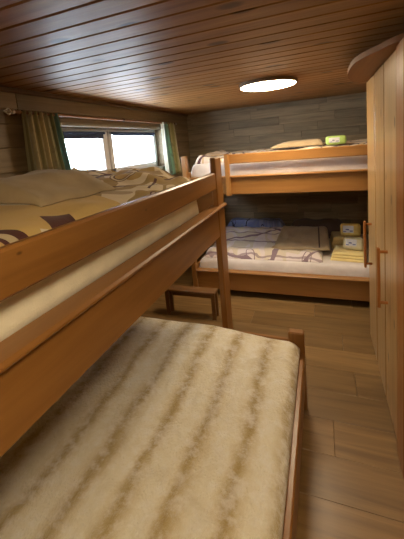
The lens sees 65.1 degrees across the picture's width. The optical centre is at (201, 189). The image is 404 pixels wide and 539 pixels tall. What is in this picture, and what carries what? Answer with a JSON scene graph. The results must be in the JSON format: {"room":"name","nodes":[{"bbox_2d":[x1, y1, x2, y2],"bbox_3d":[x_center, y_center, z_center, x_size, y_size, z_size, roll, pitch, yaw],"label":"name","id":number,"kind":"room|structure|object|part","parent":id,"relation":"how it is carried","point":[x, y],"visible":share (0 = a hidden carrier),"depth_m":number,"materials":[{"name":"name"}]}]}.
{"room":"bunk bedroom","nodes":[
{"label":"bunk bedroom","id":0,"kind":"room"},
{"bbox_2d":[0,92,190,177],"bbox_3d":[-1.101,0.372,1.959,0.164,1.924,5.244,-2,8,21],"label":"wall","id":1,"kind":"structure","parent":0,"point":[13,159],"depth_m":2.18,"materials":[{"name":"brown wood"}]},
{"bbox_2d":[3,108,175,124],"bbox_3d":[-0.707,-0.600,2.745,0.076,0.041,2.224,-2,8,21],"label":"curtain rod","id":2,"kind":"object","parent":1,"relation":"attached to","point":[12,111],"visible":0.88,"depth_m":2.25,"materials":[{"name":"brown wood"}]},
{"bbox_2d":[21,110,70,171],"bbox_3d":[-0.954,-0.197,2.009,0.081,0.565,0.366,-2,8,21],"label":"curtain","id":3,"kind":"object","parent":2,"relation":"hanging from","point":[45,146],"visible":0.58,"depth_m":1.94,"materials":[{"name":"fabric"}]},
{"bbox_2d":[161,122,181,174],"bbox_3d":[-0.348,-0.465,3.626,0.072,0.585,0.400,-2,8,21],"label":"curtain","id":4,"kind":"object","parent":2,"relation":"hanging from","point":[170,148],"visible":0.95,"depth_m":3.57,"materials":[{"name":"green fabric"}]},
{"bbox_2d":[0,86,187,116],"bbox_3d":[-1.082,-0.570,1.829,0.025,0.028,5.112,-2,8,21],"label":"trim","id":5,"kind":"structure","parent":1,"relation":"attached to","point":[2,88],"depth_m":2.26,"materials":[{"name":"brown wood"}]},
{"bbox_2d":[60,122,160,129],"bbox_3d":[-0.723,-0.550,2.775,0.021,0.028,1.665,-2,8,21],"label":"trim","id":6,"kind":"structure","parent":1,"relation":"attached to","point":[65,124],"depth_m":2.56,"materials":[{"name":"brown wood"}]},
{"bbox_2d":[62,128,164,171],"bbox_3d":[-0.778,-0.327,2.835,0.140,0.427,1.605,-2,8,21],"label":"window","id":7,"kind":"structure","parent":1,"relation":"in","point":[106,149],"depth_m":2.79,"materials":[{"name":"white paint"}]},
{"bbox_2d":[62,131,104,138],"bbox_3d":[-0.931,-0.412,2.406,0.022,0.056,0.595,-2,8,21],"label":"roller blind","id":8,"kind":"object","parent":7,"relation":"attached to","point":[67,134],"visible":0.62,"depth_m":2.43,"materials":[{"name":"black fabric"}]},
{"bbox_3d":[-0.954,-0.266,2.438,0.050,0.363,0.670,-2,8,21],"label":"sash","id":9,"kind":"part","parent":7,"relation":"part of","materials":[{"name":"clear glass"}]},
{"bbox_3d":[-0.679,-0.392,3.170,0.050,0.363,0.835,-2,8,21],"label":"sash","id":10,"kind":"part","parent":7,"relation":"part of","materials":[{"name":"clear glass"}]},
{"bbox_2d":[111,132,154,135],"bbox_3d":[-0.658,-0.547,3.133,0.022,0.036,0.760,-2,8,21],"label":"roller blind","id":11,"kind":"object","parent":7,"relation":"attached to","point":[112,133],"visible":1,"depth_m":3.08,"materials":[{"name":"black fabric"}]},
{"bbox_2d":[0,0,403,113],"bbox_3d":[0.030,-0.654,1.440,2.795,0.050,5.392,-2,8,21],"label":"ceiling","id":12,"kind":"structure","parent":0,"point":[176,56],"depth_m":1.35,"materials":[{"name":"brown wood"}]},
{"bbox_2d":[239,75,297,90],"bbox_3d":[0.488,-0.776,2.345,0.424,0.037,0.424,-2,8,21],"label":"recessed light","id":13,"kind":"object","parent":12,"relation":"in","point":[271,82],"visible":1,"depth_m":2.23,"materials":[{"name":"white plastic"}]},
{"bbox_2d":[241,80,295,90],"bbox_3d":[0.489,-0.766,2.346,0.400,0.018,0.400,-2,8,21],"label":"diffuser","id":14,"kind":"object","parent":13,"relation":"attached to","point":[250,85],"depth_m":2.27,"materials":[{"name":"white plastic"}]},
{"bbox_2d":[140,253,403,538],"bbox_3d":[0.167,1.302,1.687,2.945,0.060,5.520,-2,8,21],"label":"floor","id":15,"kind":"structure","parent":0,"point":[351,485],"depth_m":1.72,"materials":[{"name":"brown wood"}]},
{"bbox_2d":[0,157,232,457],"bbox_3d":[-0.664,0.694,1.189,0.987,1.422,2.318,-2,8,21],"label":"bunk bed","id":16,"kind":"object","parent":15,"relation":"on","point":[39,362],"visible":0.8,"depth_m":0.85,"materials":[{"name":"brown wood"}]},
{"bbox_2d":[0,200,198,341],"bbox_3d":[-0.742,0.230,1.070,0.848,0.185,1.870,-2,8,21],"label":"mattress","id":17,"kind":"object","parent":16,"relation":"on","point":[19,310],"visible":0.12,"depth_m":0.90,"materials":[{"name":"beige fabric"}]},
{"bbox_2d":[0,167,189,246],"bbox_3d":[-0.686,0.037,1.205,0.818,0.151,1.500,-2,8,21],"label":"duvet","id":18,"kind":"object","parent":17,"relation":"on","point":[17,221],"visible":0.4,"depth_m":1.02,"materials":[{"name":"beige fabric"}]},
{"bbox_2d":[0,169,116,206],"bbox_3d":[-0.739,-0.009,1.238,0.680,0.106,0.380,-2,8,21],"label":"pillow","id":19,"kind":"object","parent":18,"relation":"on","point":[41,188],"visible":1,"depth_m":1.07,"materials":[{"name":"beige fabric"}]},
{"bbox_3d":[-0.288,0.117,0.943,0.030,0.103,2.063,-2,8,21],"label":"guard rail","id":20,"kind":"part","parent":16,"relation":"part of","materials":[{"name":"brown wood"}]},
{"bbox_3d":[0.137,0.506,2.032,0.036,1.422,0.145,-2,8,21],"label":"post","id":21,"kind":"part","parent":16,"relation":"part of","materials":[{"name":"brown wood"}]},
{"bbox_2d":[165,285,218,319],"bbox_3d":[-0.093,1.007,2.831,0.485,0.252,0.100,-2,8,21],"label":"step stool","id":22,"kind":"object","parent":15,"relation":"on","point":[192,291],"visible":0.91,"depth_m":2.81,"materials":[{"name":"brown wood"}]},
{"bbox_3d":[-0.309,1.030,2.880,0.035,0.232,0.027,-2,8,21],"label":"leg","id":23,"kind":"part","parent":22,"relation":"part of","materials":[{"name":"brown wood"}]},
{"bbox_3d":[-0.286,1.019,2.942,0.035,0.232,0.027,-2,8,21],"label":"leg","id":24,"kind":"part","parent":22,"relation":"part of","materials":[{"name":"brown wood"}]},
{"bbox_3d":[0.102,1.015,2.723,0.035,0.232,0.027,-2,8,21],"label":"leg","id":25,"kind":"part","parent":22,"relation":"part of","materials":[{"name":"brown wood"}]},
{"bbox_3d":[0.125,1.005,2.785,0.035,0.232,0.027,-2,8,21],"label":"leg","id":26,"kind":"part","parent":22,"relation":"part of","materials":[{"name":"brown wood"}]},
{"bbox_2d":[236,328,307,538],"bbox_3d":[-0.401,1.163,1.143,1.402,0.462,1.865,-2,8,21],"label":"bed","id":27,"kind":"object","parent":15,"relation":"on","point":[296,336],"visible":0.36,"depth_m":1.25,"materials":[{"name":"brown wood"}]},
{"bbox_3d":[-0.089,0.964,1.978,1.242,0.252,0.028,-2,8,21],"label":"footboard","id":28,"kind":"part","parent":27,"relation":"part of","materials":[{"name":"brown wood"}]},
{"bbox_3d":[0.235,1.096,0.893,0.032,0.152,1.785,-2,8,21],"label":"rail","id":29,"kind":"part","parent":27,"relation":"part of","materials":[{"name":"brown wood"}]},
{"bbox_3d":[0.531,0.996,1.749,0.082,0.462,0.045,-2,8,21],"label":"post","id":30,"kind":"part","parent":27,"relation":"part of","materials":[{"name":"brown wood"}]},
{"bbox_3d":[-0.407,1.103,1.134,1.336,0.140,1.773,-2,8,21],"label":"mattress","id":31,"kind":"object","parent":27,"relation":"on","visible":0},
{"bbox_2d":[0,317,299,538],"bbox_3d":[-0.409,0.982,1.122,1.345,0.097,1.779,-2,8,21],"label":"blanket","id":32,"kind":"object","parent":31,"relation":"on","point":[178,430],"visible":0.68,"depth_m":1.17,"materials":[{"name":"beige fabric"}]},
{"bbox_2d":[181,144,369,301],"bbox_3d":[0.936,0.261,3.333,1.901,1.408,1.142,-2,8,21],"label":"bunk bed","id":33,"kind":"object","parent":15,"relation":"on","point":[299,284],"visible":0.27,"depth_m":2.80,"materials":[{"name":"brown wood"}]},
{"bbox_3d":[-0.113,0.377,3.169,0.050,1.408,0.050,-2,8,21],"label":"post","id":34,"kind":"part","parent":33,"relation":"part of","materials":[{"name":"brown wood"}]},
{"bbox_2d":[191,155,367,176],"bbox_3d":[0.897,-0.274,3.279,1.796,0.155,1.019,-2,8,21],"label":"mattress","id":35,"kind":"object","parent":33,"relation":"on","point":[349,162],"visible":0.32,"depth_m":2.79,"materials":[{"name":"white fabric"}]},
{"bbox_2d":[195,139,366,163],"bbox_3d":[0.875,-0.401,3.275,1.710,0.106,0.890,-2,8,21],"label":"duvet","id":36,"kind":"object","parent":35,"relation":"on","point":[202,159],"visible":0.27,"depth_m":3.14,"materials":[{"name":"beige fabric"}]},
{"bbox_2d":[270,139,322,148],"bbox_3d":[0.937,-0.454,3.119,0.480,0.061,0.360,-2,8,21],"label":"pillow","id":37,"kind":"object","parent":36,"relation":"on","point":[308,142],"visible":1,"depth_m":2.95,"materials":[{"name":"beige fabric"}]},
{"bbox_2d":[325,135,345,144],"bbox_3d":[1.195,-0.440,2.824,0.170,0.078,0.112,-3,8,17],"label":"packet","id":38,"kind":"object","parent":36,"relation":"on","point":[339,139],"visible":1,"depth_m":2.79,"materials":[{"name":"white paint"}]},
{"bbox_3d":[0.802,0.886,2.923,1.801,0.183,0.025,-2,8,21],"label":"rail","id":39,"kind":"part","parent":33,"relation":"part of","materials":[{"name":"brown wood"}]},
{"bbox_2d":[199,234,368,276],"bbox_3d":[0.981,0.673,3.410,1.796,0.140,1.019,-2,8,21],"label":"mattress","id":40,"kind":"object","parent":33,"relation":"on","point":[328,267],"visible":0.23,"depth_m":2.94,"materials":[{"name":"white fabric"}]},
{"bbox_2d":[227,218,284,226],"bbox_3d":[0.660,0.458,3.896,0.730,0.209,0.255,-2,8,21],"label":"pillow","id":41,"kind":"object","parent":40,"relation":"on","point":[235,222],"visible":0.37,"depth_m":3.81,"materials":[{"name":"blue fabric"}]},
{"bbox_2d":[205,226,322,262],"bbox_3d":[0.672,0.552,3.386,1.150,0.161,0.690,-2,8,21],"label":"duvet","id":42,"kind":"object","parent":40,"relation":"on","point":[255,243],"visible":0.65,"depth_m":3.27,"materials":[{"name":"beige fabric"}]},
{"bbox_2d":[271,226,329,250],"bbox_3d":[1.024,0.500,3.272,0.550,0.150,0.440,-2,8,21],"label":"blanket","id":43,"kind":"object","parent":42,"relation":"on","point":[290,237],"visible":0.99,"depth_m":3.22,"materials":[{"name":"beige fabric"}]},
{"bbox_2d":[291,218,342,238],"bbox_3d":[1.333,0.435,3.656,0.620,0.203,0.225,-2,8,21],"label":"pillow","id":44,"kind":"object","parent":40,"relation":"on","point":[331,224],"visible":0.36,"depth_m":3.58,"materials":[{"name":"brown fabric"}]},
{"bbox_2d":[330,231,361,247],"bbox_3d":[1.498,0.520,3.292,0.300,0.106,0.280,-2,8,18],"label":"towel","id":45,"kind":"object","parent":40,"relation":"on","point":[336,238],"visible":0.38,"depth_m":3.22,"materials":[{"name":"beige fabric"}]},
{"bbox_2d":[340,223,360,236],"bbox_3d":[1.512,0.413,3.221,0.190,0.136,0.116,-1,9,27],"label":"packet","id":46,"kind":"object","parent":45,"relation":"on","point":[346,229],"visible":1,"depth_m":3.19,"materials":[{"name":"white paint"}]},
{"bbox_2d":[330,245,363,262],"bbox_3d":[1.375,0.594,2.962,0.300,0.073,0.280,-1,9,28],"label":"towel","id":47,"kind":"object","parent":40,"relation":"on","point":[339,253],"visible":0.78,"depth_m":2.87,"materials":[{"name":"yellow fabric"}]},
{"bbox_2d":[343,237,363,250],"bbox_3d":[1.411,0.507,2.938,0.175,0.123,0.112,0,9,33],"label":"packet","id":48,"kind":"object","parent":47,"relation":"on","point":[349,243],"visible":0.93,"depth_m":2.90,"materials":[{"name":"white paint"}]},
{"bbox_3d":[0.720,-0.048,2.794,1.801,0.159,0.025,-2,8,21],"label":"rail","id":49,"kind":"part","parent":33,"relation":"part of","materials":[{"name":"brown wood"}]},
{"bbox_3d":[0.890,-0.299,2.673,1.380,0.086,0.025,-2,8,21],"label":"guard rail","id":50,"kind":"part","parent":33,"relation":"part of","materials":[{"name":"brown wood"}]},
{"bbox_2d":[348,33,403,478],"bbox_3d":[1.188,0.254,1.640,0.734,1.842,1.055,-2,8,21],"label":"wardrobe","id":51,"kind":"object","parent":15,"relation":"on","point":[381,66],"visible":1,"depth_m":1.54,"materials":[{"name":"brown wood"}]},
{"bbox_3d":[1.094,0.365,2.086,0.049,0.318,0.022,-2,8,21],"label":"handle","id":52,"kind":"part","parent":51,"relation":"part of","materials":[{"name":"brown wood"}]},
{"bbox_3d":[1.125,0.201,2.042,0.054,1.788,0.317,-2,8,21],"label":"door","id":53,"kind":"part","parent":51,"relation":"part of","materials":[{"name":"brown wood"}]},
{"bbox_3d":[1.109,-0.643,1.515,0.734,0.023,1.055,-2,8,21],"label":"cornice","id":54,"kind":"part","parent":51,"relation":"part of","materials":[{"name":"brown wood"}]},
{"bbox_3d":[0.911,0.449,1.596,0.049,0.318,0.022,-2,8,21],"label":"handle","id":55,"kind":"part","parent":51,"relation":"part of","materials":[{"name":"brown wood"}]},
{"bbox_3d":[0.966,0.274,1.617,0.054,1.788,0.557,-2,8,21],"label":"door","id":56,"kind":"part","parent":51,"relation":"part of","materials":[{"name":"brown wood"}]},
{"bbox_2d":[186,92,368,253],"bbox_3d":[1.075,-0.097,3.920,2.945,1.990,0.096,-2,8,21],"label":"wall","id":57,"kind":"structure","parent":0,"point":[267,126],"depth_m":3.84,"materials":[{"name":"grey wood"}]}
]}

